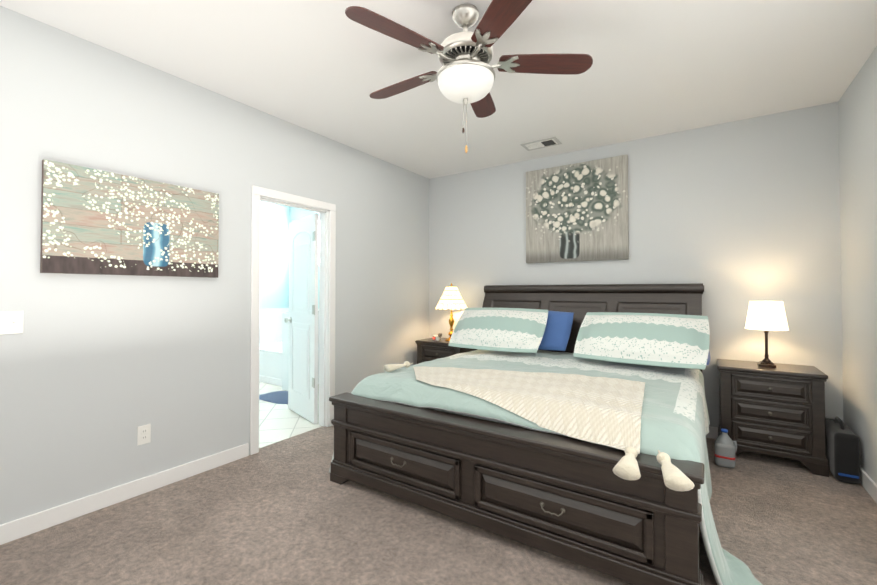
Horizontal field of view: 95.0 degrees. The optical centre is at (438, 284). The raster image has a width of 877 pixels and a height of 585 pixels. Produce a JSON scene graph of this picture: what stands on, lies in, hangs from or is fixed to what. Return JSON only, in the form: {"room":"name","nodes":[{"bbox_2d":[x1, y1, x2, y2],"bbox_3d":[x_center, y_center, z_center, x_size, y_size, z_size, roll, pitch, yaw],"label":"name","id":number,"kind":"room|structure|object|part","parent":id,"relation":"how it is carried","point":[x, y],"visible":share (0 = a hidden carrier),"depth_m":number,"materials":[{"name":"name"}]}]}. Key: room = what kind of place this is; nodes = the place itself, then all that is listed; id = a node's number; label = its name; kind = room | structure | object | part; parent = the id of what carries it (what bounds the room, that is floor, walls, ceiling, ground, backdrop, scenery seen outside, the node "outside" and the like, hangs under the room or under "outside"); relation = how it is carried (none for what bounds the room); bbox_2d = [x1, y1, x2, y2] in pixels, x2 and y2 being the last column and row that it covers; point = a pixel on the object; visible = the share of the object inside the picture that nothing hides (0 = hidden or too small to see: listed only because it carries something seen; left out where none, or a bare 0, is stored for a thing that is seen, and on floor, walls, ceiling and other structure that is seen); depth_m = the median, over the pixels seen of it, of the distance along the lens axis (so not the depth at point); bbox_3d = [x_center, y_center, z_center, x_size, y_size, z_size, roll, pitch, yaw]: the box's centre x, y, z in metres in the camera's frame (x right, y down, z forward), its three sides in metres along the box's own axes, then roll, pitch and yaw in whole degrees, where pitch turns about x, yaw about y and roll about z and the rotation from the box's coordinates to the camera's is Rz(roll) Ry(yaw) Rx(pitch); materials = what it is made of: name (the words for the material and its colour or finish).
{"room":"bedroom","nodes":[
{"label":"bedroom","id":0,"kind":"room"},
{"bbox_2d":[0,6,428,524],"bbox_3d":[-1.530,-0.036,3.196,0.120,2.740,5.140,-1,-1,34],"label":"wall","id":1,"kind":"structure","parent":0,"point":[96,370],"depth_m":2.59,"materials":[{"name":"white paint"}]},
{"bbox_2d":[0,311,23,334],"bbox_3d":[-2.205,0.195,2.055,0.018,0.118,0.118,-1,-1,34],"label":"switch plate","id":2,"kind":"object","parent":1,"relation":"attached to","point":[11,322],"visible":1,"depth_m":2.07,"materials":[{"name":"white plastic"}]},
{"bbox_2d":[0,443,248,544],"bbox_3d":[-2.148,1.266,2.126,0.015,0.100,2.410,-1,-1,34],"label":"baseboard","id":3,"kind":"structure","parent":1,"relation":"attached to","point":[10,531],"depth_m":2.40,"materials":[{"name":"white wood"}]},
{"bbox_2d":[40,159,218,277],"bbox_3d":[-1.872,-0.362,2.545,0.036,0.610,0.930,-1,-1,34],"label":"picture","id":4,"kind":"object","parent":1,"relation":"attached to","point":[96,221],"visible":0.96,"depth_m":2.44,"materials":[{"name":"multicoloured fabric"}]},
{"bbox_2d":[137,424,150,445],"bbox_3d":[-1.870,0.953,2.553,0.009,0.118,0.072,-1,-1,34],"label":"electrical outlet plate","id":5,"kind":"object","parent":1,"relation":"attached to","point":[143,434],"visible":1,"depth_m":2.55,"materials":[{"name":"white plastic"}]},
{"bbox_2d":[250,185,335,454],"bbox_3d":[-1.291,0.280,3.548,0.156,2.118,0.856,-1,-1,34],"label":"door frame","id":6,"kind":"structure","parent":1,"relation":"attached to","point":[327,260],"depth_m":3.80,"materials":[{"name":"white wood"}]},
{"bbox_2d":[284,213,318,423],"bbox_3d":[-1.386,0.327,4.144,0.672,2.020,0.283,-1,-1,34],"label":"door leaf","id":7,"kind":"structure","parent":1,"relation":"in","point":[303,326],"depth_m":4.05,"materials":[{"name":"white wood"}]},
{"bbox_2d":[260,201,319,342],"bbox_3d":[-1.076,-0.024,3.987,0.004,2.740,3.320,-1,-1,34],"label":"wall","id":8,"kind":"structure","parent":0,"point":[276,220],"depth_m":3.48,"materials":[{"name":"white paint"}]},
{"bbox_2d":[292,216,319,266],"bbox_3d":[-2.044,-0.684,6.470,1.000,0.800,0.020,-1,-1,34],"label":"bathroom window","id":9,"kind":"structure","parent":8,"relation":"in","point":[318,240],"depth_m":6.37,"materials":[{"name":"white"}]},
{"bbox_2d":[282,311,318,390],"bbox_3d":[-1.690,0.872,5.607,0.160,1.000,1.017,-1,-1,34],"label":"wall","id":10,"kind":"structure","parent":0,"point":[285,341],"depth_m":5.19,"materials":[{"name":"white paint"}]},
{"bbox_2d":[0,382,876,584],"bbox_3d":[-1.081,1.358,2.873,6.960,0.060,5.140,-1,-1,34],"label":"floor","id":11,"kind":"structure","parent":0,"point":[287,511],"depth_m":2.11,"materials":[{"name":"carpet"}]},
{"bbox_2d":[259,341,281,385],"bbox_3d":[-2.255,1.144,6.043,1.250,0.470,0.899,-1,-1,34],"label":"bathtub","id":12,"kind":"object","parent":11,"relation":"on","point":[270,362],"visible":0.23,"depth_m":5.59,"materials":[{"name":"white ceramic"}]},
{"bbox_2d":[259,391,287,403],"bbox_3d":[-1.870,1.347,4.844,0.680,0.018,0.440,-1,-1,34],"label":"bath mat","id":13,"kind":"object","parent":11,"relation":"on","point":[279,397],"visible":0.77,"depth_m":4.77,"materials":[{"name":"blue fabric"}]},
{"bbox_2d":[415,337,477,363],"bbox_3d":[0.098,1.008,4.743,0.630,0.700,0.441,-1,-1,34],"label":"nightstand","id":14,"kind":"object","parent":11,"relation":"on","point":[429,349],"visible":0.17,"depth_m":4.63,"materials":[{"name":"brown wood"}]},
{"bbox_2d":[433,335,439,340],"bbox_3d":[-0.024,0.627,4.729,0.066,0.060,0.105,0,-1,-26],"label":"alarm clock","id":15,"kind":"object","parent":14,"relation":"on","point":[436,338],"visible":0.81,"depth_m":4.68,"materials":[{"name":"white plastic"}]},
{"bbox_2d":[435,283,466,340],"bbox_3d":[0.152,0.319,4.700,0.381,0.675,0.381,-1,-1,34],"label":"lamp","id":16,"kind":"object","parent":14,"relation":"on","point":[451,299],"visible":0.98,"depth_m":4.61,"materials":[{"name":"white fabric"}]},
{"bbox_3d":[0.152,0.154,4.703,0.381,0.280,0.381,-1,-1,34],"label":"lamp shade","id":17,"kind":"part","parent":16,"relation":"part of","materials":[{"name":"white fabric"}]},
{"bbox_2d":[329,283,762,584],"bbox_3d":[0.828,0.661,2.990,2.390,1.359,2.513,-1,-1,34],"label":"bed","id":18,"kind":"object","parent":11,"relation":"on","point":[571,423],"visible":1,"depth_m":2.24,"materials":[{"name":"brown wood"}]},
{"bbox_3d":[0.777,0.869,3.089,1.960,0.325,1.910,-1,-1,34],"label":"mattress","id":19,"kind":"part","parent":18,"relation":"part of","materials":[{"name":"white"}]},
{"bbox_3d":[0.736,1.048,3.025,2.124,0.565,2.158,-1,-1,34],"label":"frame","id":20,"kind":"part","parent":18,"relation":"part of","materials":[{"name":"brown wood"}]},
{"bbox_2d":[383,361,694,491],"bbox_3d":[0.423,0.678,2.482,1.978,0.189,1.218,-1,-1,34],"label":"throw","id":21,"kind":"object","parent":18,"relation":"on","point":[631,426],"depth_m":2.16,"materials":[{"name":"beige fabric"}]},
{"bbox_2d":[538,311,573,350],"bbox_3d":[0.965,0.437,3.908,0.641,0.367,0.312,-1,-1,34],"label":"pillow","id":22,"kind":"object","parent":18,"relation":"on","point":[558,324],"depth_m":3.73,"materials":[{"name":"blue fabric"}]},
{"bbox_3d":[1.383,0.672,3.999,2.116,1.349,0.220,-1,-1,34],"label":"headboard","id":23,"kind":"part","parent":18,"relation":"part of","materials":[{"name":"brown wood"}]},
{"bbox_2d":[714,429,736,467],"bbox_3d":[2.106,1.196,2.947,0.140,0.262,0.127,-1,-1,34],"label":"water jug","id":24,"kind":"object","parent":11,"relation":"on","point":[725,447],"visible":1,"depth_m":2.91,"materials":[{"name":"white plastic"}]},
{"bbox_2d":[716,359,828,476],"bbox_3d":[2.542,0.982,3.110,0.630,0.700,0.441,-1,-1,34],"label":"nightstand","id":25,"kind":"object","parent":11,"relation":"on","point":[778,410],"visible":0.92,"depth_m":2.94,"materials":[{"name":"brown wood"}]},
{"bbox_2d":[745,301,788,367],"bbox_3d":[2.529,0.381,3.100,0.264,0.500,0.264,-1,-1,34],"label":"lamp","id":26,"kind":"object","parent":25,"relation":"on","point":[766,316],"visible":1,"depth_m":3.03,"materials":[{"name":"white fabric"}]},
{"bbox_3d":[2.529,0.237,3.102,0.264,0.212,0.264,-1,-1,34],"label":"lamp shade","id":27,"kind":"part","parent":26,"relation":"part of","materials":[{"name":"beige fabric"}]},
{"bbox_2d":[825,416,860,483],"bbox_3d":[2.830,1.135,2.836,0.127,0.382,0.424,-1,-1,34],"label":"speaker","id":28,"kind":"object","parent":11,"relation":"on","point":[842,438],"visible":0.94,"depth_m":2.68,"materials":[{"name":"black plastic"}]},
{"bbox_2d":[0,0,876,178],"bbox_3d":[0.117,-1.474,2.119,4.080,0.100,5.140,-1,-1,34],"label":"ceiling","id":29,"kind":"structure","parent":0,"point":[325,68],"depth_m":2.55,"materials":[{"name":"white paint"}]},
{"bbox_2d":[345,0,592,152],"bbox_3d":[0.099,-1.053,2.128,1.222,0.740,1.272,-1,-1,34],"label":"ceiling fan","id":30,"kind":"object","parent":29,"relation":"hanging from","point":[464,74],"visible":1,"depth_m":2.02,"materials":[{"name":"brown wood"}]},
{"bbox_3d":[0.141,-1.246,2.099,0.308,0.355,0.308,-1,-1,34],"label":"motor","id":31,"kind":"part","parent":30,"relation":"part of","materials":[{"name":"silver metal"}]},
{"bbox_2d":[520,136,561,150],"bbox_3d":[1.011,-1.387,3.962,0.352,0.016,0.212,-1,-1,34],"label":"ceiling vent","id":32,"kind":"object","parent":29,"relation":"in","point":[542,143],"visible":1,"depth_m":3.94,"materials":[{"name":"white plastic"}]},
{"bbox_2d":[429,102,842,427],"bbox_3d":[1.510,-0.021,4.183,4.080,2.740,0.120,-1,-1,34],"label":"wall","id":33,"kind":"structure","parent":0,"point":[735,218],"depth_m":3.50,"materials":[{"name":"white paint"}]},
{"bbox_2d":[526,155,628,262],"bbox_3d":[1.404,-0.746,4.170,1.030,1.010,0.036,-1,-1,34],"label":"picture","id":34,"kind":"object","parent":33,"relation":"attached to","point":[577,212],"visible":1,"depth_m":4.12,"materials":[{"name":"grey fabric"}]},
{"bbox_2d":[706,426,717,438],"bbox_3d":[1.460,1.298,4.114,3.810,0.100,0.015,-1,-1,34],"label":"baseboard","id":35,"kind":"structure","parent":33,"relation":"attached to","point":[713,431],"depth_m":3.49,"materials":[{"name":"white"}]},
{"bbox_2d":[838,46,876,484],"bbox_3d":[1.763,-0.072,0.997,0.120,2.740,5.140,-1,-1,34],"label":"wall","id":36,"kind":"structure","parent":0,"point":[857,107],"depth_m":2.68,"materials":[{"name":"white paint"}]},
{"bbox_2d":[860,466,876,502],"bbox_3d":[1.706,1.249,1.013,0.015,0.100,4.900,-1,-1,34],"label":"baseboard","id":37,"kind":"structure","parent":36,"relation":"attached to","point":[870,486],"depth_m":2.54,"materials":[{"name":"white wood"}]}
]}

